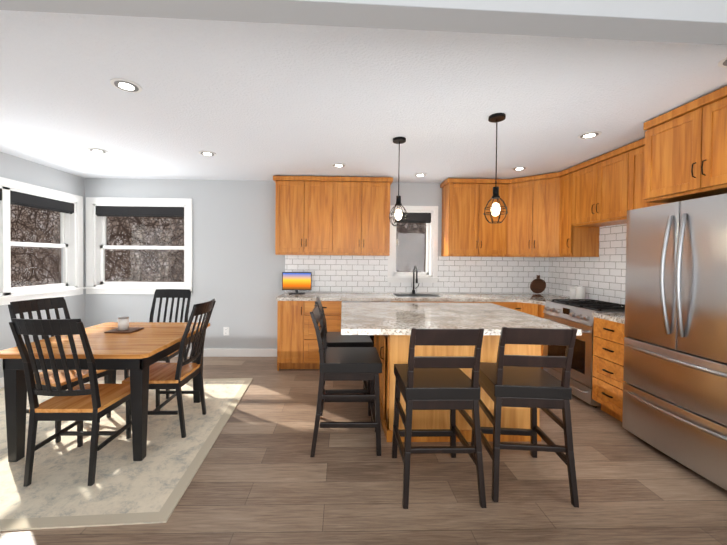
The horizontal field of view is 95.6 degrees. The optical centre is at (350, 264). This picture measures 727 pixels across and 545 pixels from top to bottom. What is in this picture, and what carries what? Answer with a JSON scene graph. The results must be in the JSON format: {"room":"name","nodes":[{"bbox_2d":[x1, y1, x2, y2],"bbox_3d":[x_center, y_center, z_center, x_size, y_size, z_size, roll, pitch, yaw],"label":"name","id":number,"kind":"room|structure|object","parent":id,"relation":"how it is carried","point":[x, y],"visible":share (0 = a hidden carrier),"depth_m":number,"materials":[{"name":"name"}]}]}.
{"room":"dining room and kitchen","nodes":[
{"label":"dining room and kitchen","id":0,"kind":"room"},
{"bbox_2d":[0,152,84,377],"bbox_3d":[-3.742,0.099,1.147,0.200,2.500,6.950,0,1,-1],"label":"wall","id":1,"kind":"structure","parent":0,"point":[12,167],"depth_m":3.96,"materials":[{"name":"grey paint"}]},
{"bbox_2d":[0,370,41,388],"bbox_3d":[-3.644,1.295,1.168,0.015,0.110,6.950,0,1,-1],"label":"baseboard","id":2,"kind":"structure","parent":1,"relation":"attached to","point":[2,378],"depth_m":3.50,"materials":[{"name":"white wood"}]},
{"bbox_2d":[0,177,84,304],"bbox_3d":[-3.756,-0.242,3.532,0.205,1.350,2.050,0,1,-1],"label":"dining room window","id":3,"kind":"structure","parent":1,"relation":"in","point":[68,207],"depth_m":4.02,"materials":[{"name":"white"}]},
{"bbox_2d":[85,178,490,348],"bbox_3d":[-0.431,0.072,4.804,7.000,2.500,0.200,0,1,-1],"label":"wall","id":4,"kind":"structure","parent":0,"point":[238,266],"depth_m":4.67,"materials":[{"name":"grey paint"}]},
{"bbox_2d":[85,197,191,294],"bbox_3d":[-2.966,-0.253,4.694,1.460,1.350,0.205,0,1,-1],"label":"dining room window","id":5,"kind":"structure","parent":4,"relation":"in","point":[99,210],"depth_m":4.63,"materials":[{"name":"white"}]},
{"bbox_2d":[223,327,228,334],"bbox_3d":[-1.766,0.953,4.679,0.080,0.120,0.011,0,1,-1],"label":"electrical outlet","id":6,"kind":"object","parent":4,"relation":"attached to","point":[225,330],"visible":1,"depth_m":4.68,"materials":[{"name":"white plastic"}]},
{"bbox_2d":[175,349,276,356],"bbox_3d":[-2.323,1.253,4.669,2.770,0.110,0.015,0,1,-1],"label":"baseboard","id":7,"kind":"structure","parent":4,"relation":"attached to","point":[240,353],"depth_m":4.68,"materials":[{"name":"white wood"}]},
{"bbox_2d":[273,176,336,254],"bbox_3d":[-0.589,-0.643,4.516,0.818,1.035,0.334,0,1,-1],"label":"upper cabinet","id":8,"kind":"object","parent":4,"relation":"attached to","point":[326,215],"depth_m":4.35,"materials":[{"name":"brown wood"}]},
{"bbox_2d":[337,177,392,255],"bbox_3d":[0.113,-0.637,4.533,0.818,1.035,0.334,0,1,-1],"label":"upper cabinet","id":9,"kind":"object","parent":4,"relation":"attached to","point":[363,203],"depth_m":4.37,"materials":[{"name":"brown wood"}]},
{"bbox_2d":[387,205,438,282],"bbox_3d":[0.890,-0.286,4.788,0.745,1.100,0.205,0,1,-1],"label":"kitchen window","id":10,"kind":"structure","parent":4,"relation":"in","point":[428,215],"depth_m":4.73,"materials":[{"name":"white"}]},
{"bbox_2d":[285,255,548,293],"bbox_3d":[0.968,0.150,4.737,3.805,0.530,0.005,0,1,-1],"label":"backsplash","id":11,"kind":"structure","parent":4,"relation":"attached to","point":[330,273],"depth_m":4.74,"materials":[{"name":"tile"}]},
{"bbox_2d":[440,178,503,256],"bbox_3d":[1.733,-0.623,4.557,0.842,1.035,0.367,0,1,-1],"label":"upper cabinet","id":12,"kind":"object","parent":4,"relation":"attached to","point":[466,232],"depth_m":4.41,"materials":[{"name":"brown wood"}]},
{"bbox_2d":[0,357,726,544],"bbox_3d":[-0.354,1.428,1.251,7.000,0.100,7.350,0,1,-1],"label":"floor","id":13,"kind":"structure","parent":0,"point":[262,477],"depth_m":2.00,"materials":[{"name":"brown wood"}]},
{"bbox_2d":[0,378,252,530],"bbox_3d":[-2.330,1.334,2.686,2.666,0.008,2.231,0,1,-1],"label":"rug","id":14,"kind":"object","parent":13,"relation":"on","point":[126,489],"visible":0.6,"depth_m":2.17,"materials":[{"name":"beige fabric"}]},
{"bbox_2d":[8,297,111,442],"bbox_3d":[-2.384,0.813,2.715,0.569,1.030,0.452,1,1,14],"label":"chair","id":15,"kind":"object","parent":14,"relation":"on","point":[20,308],"visible":0.27,"depth_m":2.69,"materials":[{"name":"black paint"}]},
{"bbox_2d":[9,318,131,486],"bbox_3d":[-1.772,0.826,2.162,0.454,1.030,0.570,0,1,-1],"label":"chair","id":16,"kind":"object","parent":14,"relation":"on","point":[94,401],"visible":0.96,"depth_m":2.01,"materials":[{"name":"black paint"}]},
{"bbox_2d":[0,322,209,461],"bbox_3d":[-1.877,0.957,2.711,1.020,0.750,1.100,0,1,-1],"label":"dining table","id":17,"kind":"object","parent":14,"relation":"on","point":[137,354],"visible":0.75,"depth_m":2.24,"materials":[{"name":"brown wood"}]},
{"bbox_2d":[104,317,143,332],"bbox_3d":[-1.957,0.519,2.853,0.220,0.117,0.180,0,1,-1],"label":"candle","id":18,"kind":"object","parent":17,"relation":"on","point":[123,325],"visible":1,"depth_m":2.82,"materials":[{"name":"white wax"}]},
{"bbox_2d":[124,289,191,398],"bbox_3d":[-2.005,0.804,3.486,0.454,1.030,0.570,0,1,-1],"label":"chair","id":19,"kind":"object","parent":14,"relation":"on","point":[167,294],"visible":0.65,"depth_m":3.69,"materials":[{"name":"black paint"}]},
{"bbox_2d":[122,299,215,438],"bbox_3d":[-1.456,0.820,2.730,0.570,1.030,0.454,0,1,-1],"label":"chair","id":20,"kind":"object","parent":14,"relation":"on","point":[179,374],"visible":0.98,"depth_m":2.63,"materials":[{"name":"black paint"}]},
{"bbox_2d":[277,301,303,370],"bbox_3d":[-0.752,0.886,4.388,0.330,0.880,0.629,0,1,-1],"label":"base cabinet","id":21,"kind":"object","parent":13,"relation":"on","point":[297,346],"depth_m":4.08,"materials":[{"name":"brown wood"}]},
{"bbox_2d":[276,293,555,300],"bbox_3d":[0.971,0.481,4.422,3.799,0.120,0.634,0,1,-1],"label":"countertop","id":22,"kind":"structure","parent":21,"relation":"on","point":[285,296],"depth_m":4.23,"materials":[{"name":"grey stone"}]},
{"bbox_2d":[282,272,311,293],"bbox_3d":[-0.735,0.256,4.504,0.400,0.294,0.110,0,1,-1],"label":"tv","id":23,"kind":"object","parent":22,"relation":"on","point":[296,281],"visible":1,"depth_m":4.50,"materials":[{"name":"black paint"}]},
{"bbox_2d":[530,275,545,293],"bbox_3d":[2.709,0.293,4.761,0.220,0.266,0.070,0,1,-1],"label":"cutting board","id":24,"kind":"object","parent":22,"relation":"on","point":[537,285],"visible":0.96,"depth_m":4.75,"materials":[{"name":"brown wood"}]},
{"bbox_2d":[304,301,343,368],"bbox_3d":[-0.385,0.889,4.397,0.521,0.880,0.629,0,1,-1],"label":"base cabinet","id":25,"kind":"object","parent":13,"relation":"on","point":[332,309],"depth_m":4.09,"materials":[{"name":"brown wood"}]},
{"bbox_2d":[315,297,372,416],"bbox_3d":[-0.075,0.841,3.138,0.533,1.020,0.481,0,1,-1],"label":"stool","id":26,"kind":"object","parent":13,"relation":"on","point":[336,339],"visible":0.5,"depth_m":2.94,"materials":[{"name":"black wood"}]},
{"bbox_2d":[310,304,381,456],"bbox_3d":[-0.041,0.850,2.555,0.519,1.020,0.474,0,1,-1],"label":"stool","id":27,"kind":"object","parent":13,"relation":"on","point":[350,363],"visible":1,"depth_m":2.35,"materials":[{"name":"black wood"}]},
{"bbox_2d":[344,301,395,346],"bbox_3d":[0.213,0.894,4.412,0.675,0.880,0.629,0,1,-1],"label":"base cabinet","id":28,"kind":"object","parent":13,"relation":"on","point":[372,337],"depth_m":4.10,"materials":[{"name":"brown wood"}]},
{"bbox_2d":[396,301,431,301],"bbox_3d":[0.729,0.898,4.425,0.482,0.880,0.629,0,1,-1],"label":"base cabinet","id":29,"kind":"object","parent":13,"relation":"on","point":[396,301],"depth_m":4.11,"materials":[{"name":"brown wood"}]},
{"bbox_2d":[392,328,486,508],"bbox_3d":[0.530,0.862,2.090,0.474,1.020,0.519,0,1,-1],"label":"stool","id":30,"kind":"object","parent":13,"relation":"on","point":[434,383],"visible":1,"depth_m":1.90,"materials":[{"name":"black wood"}]},
{"bbox_2d":[369,334,540,441],"bbox_3d":[0.847,0.911,3.019,1.244,0.900,0.982,0,1,-1],"label":"kitchen island","id":31,"kind":"object","parent":13,"relation":"on","point":[392,349],"depth_m":2.54,"materials":[{"name":"brown wood"}]},
{"bbox_2d":[341,302,580,335],"bbox_3d":[0.727,0.442,2.867,1.616,0.040,1.360,0,1,-1],"label":"island countertop","id":32,"kind":"structure","parent":31,"relation":"on","point":[356,317],"depth_m":2.60,"materials":[{"name":"grey stone"}]},
{"bbox_2d":[432,301,483,302],"bbox_3d":[1.322,0.903,4.439,0.936,0.880,0.629,0,1,-1],"label":"base cabinet","id":33,"kind":"object","parent":13,"relation":"on","point":[432,301],"depth_m":4.12,"materials":[{"name":"brown wood"}]},
{"bbox_2d":[484,301,527,313],"bbox_3d":[1.932,0.909,4.440,0.516,0.880,0.659,0,1,-1],"label":"base cabinet","id":34,"kind":"object","parent":13,"relation":"on","point":[522,306],"depth_m":4.13,"materials":[{"name":"brown wood"}]},
{"bbox_2d":[471,327,578,507],"bbox_3d":[1.086,0.867,2.123,0.474,1.020,0.519,1,1,5],"label":"stool","id":35,"kind":"object","parent":13,"relation":"on","point":[526,381],"visible":0.88,"depth_m":1.94,"materials":[{"name":"black wood"}]},
{"bbox_2d":[528,301,595,368],"bbox_3d":[2.547,0.920,4.027,0.659,0.880,0.306,0,1,-1],"label":"base cabinet","id":36,"kind":"object","parent":13,"relation":"on","point":[534,307],"depth_m":3.99,"materials":[{"name":"brown wood"}]},
{"bbox_2d":[528,297,572,304],"bbox_3d":[2.564,0.461,4.005,0.634,0.040,0.276,0,1,-1],"label":"countertop","id":37,"kind":"structure","parent":36,"relation":"on","point":[542,300],"depth_m":4.18,"materials":[{"name":"grey stone"}]},
{"bbox_2d":[570,287,572,298],"bbox_3d":[2.795,0.354,4.097,0.115,0.171,0.115,0,1,-10],"label":"canister","id":38,"kind":"object","parent":37,"relation":"on","point":[571,288],"depth_m":4.09,"materials":[{"name":"white"}]},
{"bbox_2d":[573,285,584,300],"bbox_3d":[2.769,0.350,3.966,0.089,0.184,0.089,0,1,-10],"label":"canister","id":39,"kind":"object","parent":37,"relation":"on","point":[576,292],"depth_m":3.95,"materials":[{"name":"white"}]},
{"bbox_2d":[543,299,624,407],"bbox_3d":[2.537,0.891,3.489,0.658,0.955,0.756,0,1,-1],"label":"range","id":40,"kind":"object","parent":13,"relation":"on","point":[575,313],"visible":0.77,"depth_m":3.31,"materials":[{"name":"silver metal"}]},
{"bbox_2d":[592,317,627,421],"bbox_3d":[2.592,0.938,2.916,0.624,0.880,0.382,0,1,-1],"label":"base cabinet","id":41,"kind":"object","parent":13,"relation":"on","point":[608,336],"depth_m":2.91,"materials":[{"name":"brown wood"}]},
{"bbox_2d":[592,313,624,320],"bbox_3d":[2.591,0.478,2.909,0.634,0.040,0.382,0,1,-1],"label":"countertop","id":42,"kind":"structure","parent":41,"relation":"on","point":[611,316],"depth_m":2.93,"materials":[{"name":"grey stone"}]},
{"bbox_2d":[622,193,726,489],"bbox_3d":[2.522,0.482,2.247,0.755,1.810,0.860,0,1,-1],"label":"fridge","id":43,"kind":"object","parent":13,"relation":"on","point":[675,377],"visible":1,"depth_m":2.20,"materials":[{"name":"silver metal"}]},
{"bbox_2d":[0,10,726,182],"bbox_3d":[-0.332,-1.172,1.211,7.000,0.100,7.350,0,1,-1],"label":"ceiling","id":44,"kind":"structure","parent":0,"point":[256,101],"depth_m":2.23,"materials":[{"name":"white paint"}]},
{"bbox_2d":[87,148,107,153],"bbox_3d":[-2.617,-1.171,3.410,0.170,0.010,0.170,0,1,-1],"label":"recessed light","id":45,"kind":"object","parent":44,"relation":"in","point":[97,150],"visible":1,"depth_m":3.39,"materials":[{"name":"white"}]},
{"bbox_2d":[110,78,141,92],"bbox_3d":[-1.435,-1.140,2.109,0.170,0.010,0.170,0,1,-1],"label":"recessed light","id":46,"kind":"object","parent":44,"relation":"in","point":[126,85],"visible":1,"depth_m":2.10,"materials":[{"name":"white"}]},
{"bbox_2d":[199,151,215,155],"bbox_3d":[-1.508,-1.162,3.468,0.170,0.010,0.170,0,1,-1],"label":"recessed light","id":47,"kind":"object","parent":44,"relation":"in","point":[206,153],"visible":0.94,"depth_m":3.45,"materials":[{"name":"white"}]},
{"bbox_2d":[332,163,345,167],"bbox_3d":[-0.137,-1.156,3.862,0.170,0.010,0.170,0,1,-1],"label":"recessed light","id":48,"kind":"object","parent":44,"relation":"in","point":[339,165],"visible":0.92,"depth_m":3.84,"materials":[{"name":"white"}]},
{"bbox_2d":[0,0,726,44],"bbox_3d":[-0.331,-1.020,1.195,7.600,0.203,0.355,0,1,-1],"label":"ceiling beam","id":49,"kind":"structure","parent":44,"relation":"attached to","point":[692,21],"depth_m":1.23,"materials":[{"name":"grey paint"}]},
{"bbox_2d":[389,137,407,225],"bbox_3d":[0.440,-0.746,3.012,0.176,0.792,0.176,0,1,-1],"label":"pendant light","id":50,"kind":"object","parent":44,"relation":"hanging from","point":[398,214],"visible":1,"depth_m":3.00,"materials":[{"name":"black metal"}]},
{"bbox_2d":[414,173,426,176],"bbox_3d":[0.903,-1.153,4.268,0.170,0.010,0.170,0,1,-1],"label":"recessed light","id":51,"kind":"object","parent":44,"relation":"in","point":[420,174],"visible":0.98,"depth_m":4.24,"materials":[{"name":"white"}]},
{"bbox_2d":[483,113,507,222],"bbox_3d":[1.113,-0.723,2.519,0.176,0.812,0.176,0,1,-1],"label":"pendant light","id":52,"kind":"object","parent":44,"relation":"hanging from","point":[495,209],"visible":1,"depth_m":2.50,"materials":[{"name":"black metal"}]},
{"bbox_2d":[512,166,527,170],"bbox_3d":[2.012,-1.138,3.925,0.170,0.010,0.170,0,1,-1],"label":"recessed light","id":53,"kind":"object","parent":44,"relation":"in","point":[519,168],"visible":0.98,"depth_m":3.90,"materials":[{"name":"white"}]},
{"bbox_2d":[578,131,601,138],"bbox_3d":[2.078,-1.121,2.866,0.170,0.010,0.170,0,1,-1],"label":"recessed light","id":54,"kind":"object","parent":44,"relation":"in","point":[591,134],"visible":1,"depth_m":2.85,"materials":[{"name":"white"}]},
{"bbox_2d":[718,57,726,67],"bbox_3d":[2.095,-1.104,1.767,0.170,0.010,0.170,0,1,-1],"label":"recessed light","id":55,"kind":"object","parent":44,"relation":"in","point":[722,63],"visible":1,"depth_m":1.81,"materials":[{"name":"white"}]},
{"bbox_3d":[3.056,0.156,1.315,0.200,2.500,6.950,0,1,-1],"label":"wall","id":56,"kind":"structure","parent":0,"visible":0},
{"bbox_2d":[504,172,559,256],"bbox_3d":[2.470,-0.614,4.368,0.822,1.035,0.782,0,1,-1],"label":"upper cabinet","id":57,"kind":"object","parent":56,"relation":"attached to","point":[532,219],"depth_m":4.22,"materials":[{"name":"brown wood"}]},
{"bbox_2d":[560,166,601,256],"bbox_3d":[2.707,-0.605,3.920,0.370,1.035,0.316,0,1,-1],"label":"upper cabinet","id":58,"kind":"object","parent":56,"relation":"attached to","point":[575,241],"depth_m":3.83,"materials":[{"name":"brown wood"}]},
{"bbox_2d":[549,223,626,304],"bbox_3d":[2.894,0.008,3.738,0.005,0.880,2.040,0,1,-1],"label":"backsplash","id":59,"kind":"structure","parent":56,"relation":"attached to","point":[602,277],"depth_m":3.81,"materials":[{"name":"tile"}]},
{"bbox_2d":[576,145,627,225],"bbox_3d":[2.738,-0.772,3.443,0.334,0.685,0.750,0,1,-1],"label":"upper cabinet","id":60,"kind":"object","parent":56,"relation":"attached to","point":[601,181],"depth_m":3.37,"materials":[{"name":"brown wood"}]},
{"bbox_2d":[620,140,649,223],"bbox_3d":[2.750,-0.589,2.906,0.334,1.035,0.446,0,1,-1],"label":"upper cabinet","id":61,"kind":"object","parent":56,"relation":"attached to","point":[633,148],"depth_m":3.00,"materials":[{"name":"brown wood"}]},
{"bbox_2d":[640,86,726,205],"bbox_3d":[2.624,-0.786,2.180,0.624,0.620,0.830,0,1,-1],"label":"upper cabinet","id":62,"kind":"object","parent":56,"relation":"attached to","point":[678,154],"depth_m":2.27,"materials":[{"name":"brown wood"}]},
{"label":"outside","id":63,"kind":"structure","parent":0,"visible":0},
{"bbox_2d":[10,204,425,287],"bbox_3d":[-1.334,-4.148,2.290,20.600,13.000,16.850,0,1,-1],"label":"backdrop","id":64,"kind":"structure","parent":63,"point":[17,236],"depth_m":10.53,"materials":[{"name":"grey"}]}
]}

